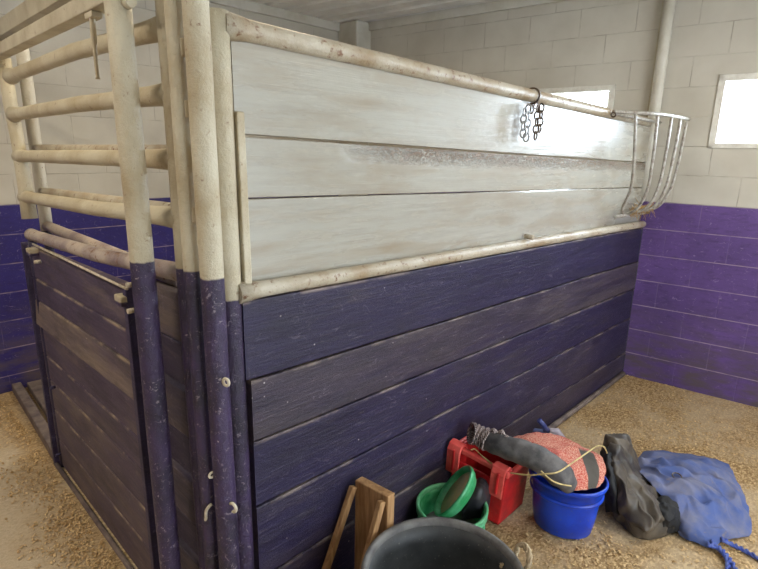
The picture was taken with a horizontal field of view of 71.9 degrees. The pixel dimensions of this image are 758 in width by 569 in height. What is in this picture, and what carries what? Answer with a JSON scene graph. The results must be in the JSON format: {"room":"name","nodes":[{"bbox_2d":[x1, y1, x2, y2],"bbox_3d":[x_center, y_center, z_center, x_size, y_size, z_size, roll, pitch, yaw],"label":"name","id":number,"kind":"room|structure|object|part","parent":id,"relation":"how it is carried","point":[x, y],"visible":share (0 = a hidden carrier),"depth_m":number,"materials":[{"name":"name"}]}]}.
{"room":"horse stable","nodes":[
{"label":"horse stable","id":0,"kind":"room"},
{"bbox_2d":[0,0,338,393],"bbox_3d":[-2.813,-0.786,3.613,0.212,3.240,6.936,15,19,43],"label":"wall","id":1,"kind":"structure","parent":0,"point":[19,362],"depth_m":3.94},
{"bbox_2d":[209,0,339,31],"bbox_3d":[-2.655,-2.164,3.240,0.030,0.080,6.686,15,19,43],"label":"trim","id":2,"kind":"structure","parent":1,"relation":"attached to","point":[245,5],"depth_m":4.92,"materials":[{"name":"beige paint"}]},
{"bbox_2d":[338,20,370,195],"bbox_3d":[-0.225,-1.227,5.862,0.300,3.090,0.370,15,19,43],"label":"pillar","id":3,"kind":"structure","parent":1,"relation":"attached to","point":[356,32],"depth_m":5.37,"materials":[{"name":"beige paint"}]},
{"bbox_2d":[247,0,497,23],"bbox_3d":[-0.121,-1.548,0.779,7.400,0.037,10.918,15,19,43],"label":"ceiling","id":4,"kind":"structure","parent":0,"point":[338,11],"depth_m":4.83,"materials":[{"name":"white paint"}]},
{"bbox_2d":[0,375,757,568],"bbox_3d":[0.161,1.463,1.977,7.500,0.200,8.100,15,19,43],"label":"floor","id":5,"kind":"structure","parent":0,"point":[511,529],"depth_m":2.80,"materials":[{"name":"beige sand"}]},
{"bbox_2d":[12,382,52,459],"bbox_3d":[-2.299,0.888,3.499,0.060,0.070,1.241,-12,19,-42],"label":"beam","id":6,"kind":"structure","parent":5,"relation":"on","point":[37,420],"depth_m":3.48,"materials":[{"name":"brown wood"}]},
{"bbox_2d":[27,379,46,416],"bbox_3d":[-2.219,0.879,3.582,0.100,0.050,1.241,-12,19,-42],"label":"beam","id":7,"kind":"structure","parent":5,"relation":"on","point":[35,387],"depth_m":3.83,"materials":[{"name":"brown wood"}]},
{"bbox_2d":[13,32,176,286],"bbox_3d":[-1.221,0.040,2.312,1.613,2.340,0.061,15,19,43],"label":"frame","id":8,"kind":"object","parent":5,"relation":"on","point":[27,88],"visible":0.32,"depth_m":2.56,"materials":[{"name":"paint"}]},
{"bbox_3d":[-1.761,-0.763,2.669,0.061,0.980,0.061,15,19,43],"label":"post","id":9,"kind":"part","parent":8,"relation":"part of","materials":[{"name":"paint"}]},
{"bbox_3d":[-1.784,0.371,2.957,0.043,1.360,0.044,15,19,43],"label":"post","id":10,"kind":"part","parent":8,"relation":"part of","materials":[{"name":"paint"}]},
{"bbox_3d":[-1.198,-0.553,2.151,1.582,0.051,0.044,15,19,43],"label":"rail","id":11,"kind":"part","parent":8,"relation":"part of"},
{"bbox_3d":[-1.202,-0.360,2.200,1.583,0.089,0.048,15,19,43],"label":"rail","id":12,"kind":"part","parent":8,"relation":"part of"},
{"bbox_3d":[-1.206,-0.161,2.250,1.582,0.065,0.052,15,19,43],"label":"rail","id":13,"kind":"part","parent":8,"relation":"part of","materials":[{"name":"paint"}]},
{"bbox_2d":[0,0,204,568],"bbox_3d":[-1.210,-0.011,2.188,1.722,2.500,0.150,15,19,43],"label":"gate","id":14,"kind":"object","parent":5,"relation":"on","point":[84,324],"visible":0.79,"depth_m":2.10,"materials":[{"name":"paint"}]},
{"bbox_3d":[-1.158,-0.841,1.937,1.571,0.086,0.098,14,19,41],"label":"rail","id":15,"kind":"part","parent":14,"relation":"part of","materials":[{"name":"beige paint"}]},
{"bbox_3d":[-1.260,-0.091,2.141,1.180,0.017,0.010,15,19,43],"label":"latch rod","id":16,"kind":"part","parent":14,"relation":"part of","materials":[{"name":"metal"}]},
{"bbox_3d":[-1.176,-0.678,1.994,1.615,0.080,0.097,14,19,41],"label":"rail","id":17,"kind":"part","parent":14,"relation":"part of","materials":[{"name":"beige paint"}]},
{"bbox_3d":[-1.182,-0.497,2.042,1.620,0.095,0.098,14,19,41],"label":"rail","id":18,"kind":"part","parent":14,"relation":"part of","materials":[{"name":"beige paint"}]},
{"bbox_2d":[84,10,102,78],"bbox_3d":[-0.834,-0.704,1.546,0.060,0.181,0.032,15,19,43],"label":"strap","id":19,"kind":"object","parent":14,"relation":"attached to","point":[92,16],"visible":1,"depth_m":1.53,"materials":[{"name":"beige paint"}]},
{"bbox_3d":[-1.270,1.191,2.457,1.690,0.024,0.024,15,19,43],"label":"rail","id":20,"kind":"part","parent":14,"relation":"part of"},
{"bbox_3d":[-1.186,-0.316,2.087,1.621,0.125,0.101,14,19,41],"label":"rail","id":21,"kind":"part","parent":14,"relation":"part of","materials":[{"name":"beige paint"}]},
{"bbox_3d":[-1.191,-0.141,2.130,1.621,0.133,0.094,14,19,41],"label":"ledge rail","id":22,"kind":"part","parent":14,"relation":"part of","materials":[{"name":"paint"}]},
{"bbox_2d":[103,0,180,568],"bbox_3d":[-0.703,0.303,1.643,0.100,2.179,0.069,15,19,43],"label":"post","id":23,"kind":"object","parent":5,"relation":"on","point":[118,13],"visible":1,"depth_m":1.54,"materials":[{"name":"paint"}]},
{"bbox_2d":[0,0,104,60],"bbox_3d":[-1.705,-1.045,2.353,2.959,0.048,0.050,15,19,43],"label":"header beam","id":24,"kind":"structure","parent":23,"relation":"on","point":[70,15],"depth_m":1.77,"materials":[{"name":"beige paint"}]},
{"bbox_2d":[163,0,218,568],"bbox_3d":[-0.539,0.153,1.551,0.051,2.520,0.051,15,19,43],"label":"post","id":25,"kind":"object","parent":5,"relation":"on","point":[178,92],"visible":0.75,"depth_m":1.48,"materials":[{"name":"paint"}]},
{"bbox_2d":[0,0,71,40],"bbox_3d":[-1.511,-1.189,2.281,3.280,0.075,0.060,15,19,43],"label":"beam","id":26,"kind":"structure","parent":25,"relation":"attached to","point":[26,13],"depth_m":2.27,"materials":[{"name":"beige paint"}]},
{"bbox_2d":[180,0,239,568],"bbox_3d":[-0.499,0.143,1.533,0.102,2.550,0.152,-4,15,-20],"label":"post","id":27,"kind":"object","parent":5,"relation":"on","point":[196,47],"visible":1,"depth_m":1.44,"materials":[{"name":"paint"}]},
{"bbox_2d":[322,477,394,568],"bbox_3d":[-0.113,1.066,2.061,0.191,0.516,0.291,15,19,43],"label":"wooden stand","id":28,"kind":"object","parent":5,"relation":"on","point":[374,503],"visible":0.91,"depth_m":2.10,"materials":[{"name":"brown wood"}]},
{"bbox_3d":[-0.188,1.068,2.107,0.022,0.483,0.249,15,19,43],"label":"leg","id":29,"kind":"part","parent":28,"relation":"part of","materials":[{"name":"brown wood"}]},
{"bbox_3d":[-0.058,1.086,2.013,0.022,0.497,0.206,15,19,43],"label":"leg","id":30,"kind":"part","parent":28,"relation":"part of","materials":[{"name":"brown wood"}]},
{"bbox_2d":[0,375,757,568],"bbox_3d":[0.406,1.038,3.230,5.417,0.010,4.407,15,19,43],"label":"wood shavings","id":31,"kind":"object","parent":5,"relation":"on","point":[89,531],"visible":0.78,"depth_m":2.71},
{"bbox_2d":[360,517,532,568],"bbox_3d":[0.225,1.164,1.859,0.580,0.432,0.593,15,19,43],"label":"tub","id":32,"kind":"object","parent":31,"relation":"on","point":[423,542],"visible":1,"depth_m":2.04,"materials":[{"name":"plastic"}]},
{"bbox_3d":[0.498,0.997,1.895,0.089,0.116,0.100,-3,15,-15],"label":"rope handle","id":33,"kind":"part","parent":32,"relation":"part of","materials":[{"name":"beige fabric"}]},
{"bbox_2d":[416,482,488,528],"bbox_3d":[0.341,1.127,2.479,0.338,0.204,0.338,15,19,43],"label":"pail","id":34,"kind":"object","parent":31,"relation":"on","point":[426,499],"visible":0.33,"depth_m":2.55,"materials":[{"name":"green plastic"}]},
{"bbox_2d":[434,465,476,517],"bbox_3d":[0.353,0.970,2.451,0.215,0.232,0.254,15,19,43],"label":"pan","id":35,"kind":"object","parent":34,"relation":"in","point":[457,491],"visible":0.99,"depth_m":2.45,"materials":[{"name":"green plastic"}]},
{"bbox_2d":[461,477,490,519],"bbox_3d":[0.466,1.028,2.524,0.116,0.188,0.193,9,16,28],"label":"bowl","id":36,"kind":"object","parent":34,"relation":"in","point":[474,507],"visible":0.73,"depth_m":2.46,"materials":[{"name":"black rubber"}]},
{"bbox_2d":[445,436,528,524],"bbox_3d":[0.565,0.972,2.686,0.305,0.405,0.361,15,19,43],"label":"pet feeder","id":37,"kind":"object","parent":31,"relation":"on","point":[506,489],"visible":0.7,"depth_m":2.61,"materials":[{"name":"red plastic"}]},
{"bbox_2d":[533,418,564,436],"bbox_3d":[1.088,0.933,3.356,0.226,0.176,0.094,-1,14,-7],"label":"tool","id":38,"kind":"object","parent":31,"relation":"on","point":[556,431],"visible":0.68,"depth_m":3.35,"materials":[{"name":"blue plastic"}]},
{"bbox_3d":[1.032,0.945,3.375,0.119,0.042,0.032,2,14,1],"label":"handle","id":39,"kind":"part","parent":38,"relation":"part of","materials":[{"name":"blue plastic"}]},
{"bbox_3d":[1.056,0.908,3.341,0.107,0.121,0.046,-4,15,-21],"label":"handle","id":40,"kind":"part","parent":38,"relation":"part of","materials":[{"name":"blue plastic"}]},
{"bbox_2d":[529,469,608,538],"bbox_3d":[0.922,1.067,2.596,0.364,0.287,0.315,15,19,43],"label":"bucket","id":41,"kind":"object","parent":31,"relation":"on","point":[560,514],"visible":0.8,"depth_m":2.50,"materials":[{"name":"blue plastic"}]},
{"bbox_2d":[466,422,576,493],"bbox_3d":[0.667,0.829,2.517,0.554,0.218,0.142,10,17,31],"label":"wrap","id":42,"kind":"object","parent":41,"relation":"in","point":[535,457],"visible":0.98,"depth_m":2.44,"materials":[{"name":"grey fabric"}]},
{"bbox_2d":[514,432,605,490],"bbox_3d":[0.919,0.827,2.649,0.480,0.145,0.412,15,19,43],"label":"towel","id":43,"kind":"object","parent":41,"relation":"in","point":[589,470],"visible":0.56,"depth_m":2.55,"materials":[{"name":"pink fabric"}]},
{"bbox_2d":[511,445,607,486],"bbox_3d":[0.925,0.835,2.434,0.646,0.165,0.188,-6,16,-27],"label":"twine","id":44,"kind":"object","parent":43,"relation":"on","point":[568,465],"visible":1,"depth_m":2.29,"materials":[{"name":"beige fabric"}]},
{"bbox_2d":[600,433,680,539],"bbox_3d":[1.355,1.003,2.832,0.433,0.309,0.778,1,14,1],"label":"bag","id":45,"kind":"object","parent":31,"relation":"on","point":[635,504],"visible":0.94,"depth_m":2.60,"materials":[{"name":"black fabric"}]},
{"bbox_2d":[638,450,757,568],"bbox_3d":[1.663,1.085,2.796,0.583,0.182,1.011,7,15,23],"label":"canvas bag","id":46,"kind":"object","parent":31,"relation":"on","point":[713,507],"visible":0.93,"depth_m":2.67,"materials":[{"name":"fabric"}]},
{"bbox_2d":[209,7,651,568],"bbox_3d":[0.808,0.008,2.941,0.115,2.171,3.686,15,19,43],"label":"wall","id":47,"kind":"structure","parent":5,"relation":"on","point":[367,335],"depth_m":2.13,"materials":[{"name":"paint"}]},
{"bbox_3d":[-0.466,0.302,1.692,0.068,2.165,0.069,15,19,43],"label":"corner post","id":48,"kind":"part","parent":47,"relation":"part of","materials":[{"name":"paint"}]},
{"bbox_3d":[0.779,-0.964,2.658,0.079,0.150,3.481,15,19,43],"label":"rail","id":49,"kind":"part","parent":47,"relation":"part of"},
{"bbox_3d":[0.827,-0.231,2.889,0.074,0.147,3.631,15,19,43],"label":"rail","id":50,"kind":"part","parent":47,"relation":"part of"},
{"bbox_3d":[0.819,1.039,3.179,0.040,0.040,3.549,15,19,43],"label":"rail","id":51,"kind":"part","parent":47,"relation":"part of","materials":[{"name":"brown wood"}]},
{"bbox_2d":[520,87,544,141],"bbox_3d":[0.743,-0.856,2.635,0.104,0.273,0.199,15,19,43],"label":"chain","id":52,"kind":"object","parent":47,"relation":"hanging from","point":[532,107],"visible":0.96,"depth_m":2.62,"materials":[{"name":"metal"}]},
{"bbox_2d":[610,110,690,217],"bbox_3d":[1.864,-0.812,3.638,0.214,0.714,1.014,15,19,43],"label":"rack","id":53,"kind":"object","parent":47,"relation":"attached to","point":[622,113],"visible":0.99,"depth_m":3.61,"materials":[{"name":"white metal"}]},
{"bbox_3d":[1.865,-0.516,3.842,0.024,0.039,0.680,15,19,43],"label":"rod","id":54,"kind":"part","parent":53,"relation":"part of","materials":[{"name":"grey paint"}]},
{"bbox_3d":[1.797,-1.149,3.618,0.022,0.032,0.919,15,19,43],"label":"rod","id":55,"kind":"part","parent":53,"relation":"part of","materials":[{"name":"grey paint"}]},
{"bbox_2d":[629,197,654,219],"bbox_3d":[1.955,-0.556,3.874,0.098,0.183,0.473,15,19,43],"label":"hay wisps","id":56,"kind":"object","parent":53,"relation":"in","point":[642,206],"visible":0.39,"depth_m":3.85,"materials":[{"name":"beige plant"}]},
{"bbox_2d":[368,0,757,406],"bbox_3d":[2.617,-0.734,3.835,7.352,3.240,0.213,12,18,36],"label":"wall","id":57,"kind":"structure","parent":0,"point":[693,326],"depth_m":4.02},
{"bbox_2d":[368,0,568,30],"bbox_3d":[2.578,-2.100,3.400,7.352,0.080,0.030,12,18,36],"label":"trim","id":58,"kind":"structure","parent":57,"relation":"attached to","point":[500,5],"depth_m":4.77,"materials":[{"name":"beige paint"}]},
{"bbox_2d":[533,84,615,108],"bbox_3d":[1.558,-1.433,4.456,0.846,0.450,0.132,12,18,36],"label":"window","id":59,"kind":"structure","parent":57,"relation":"in","point":[610,95],"depth_m":4.27,"materials":[{"name":"white paint"}]},
{"bbox_3d":[1.583,-1.437,4.489,0.756,0.369,0.050,12,18,36],"label":"sash","id":60,"kind":"part","parent":59,"relation":"part of","materials":[{"name":"white glass"}]},
{"bbox_2d":[636,0,675,200],"bbox_3d":[2.076,-1.447,3.920,0.100,1.620,0.081,15,19,43],"label":"conduit","id":61,"kind":"object","parent":57,"relation":"attached to","point":[667,13],"visible":0.66,"depth_m":3.86,"materials":[{"name":"beige metal"}]},
{"bbox_2d":[708,72,757,147],"bbox_3d":[2.792,-1.176,3.539,0.891,0.500,0.132,12,18,36],"label":"window","id":62,"kind":"structure","parent":57,"relation":"in","point":[721,143],"depth_m":3.73,"materials":[{"name":"white paint"}]},
{"bbox_3d":[2.817,-1.179,3.572,0.801,0.419,0.050,12,18,36],"label":"sash","id":63,"kind":"part","parent":62,"relation":"part of","materials":[{"name":"white glass"}]}
]}

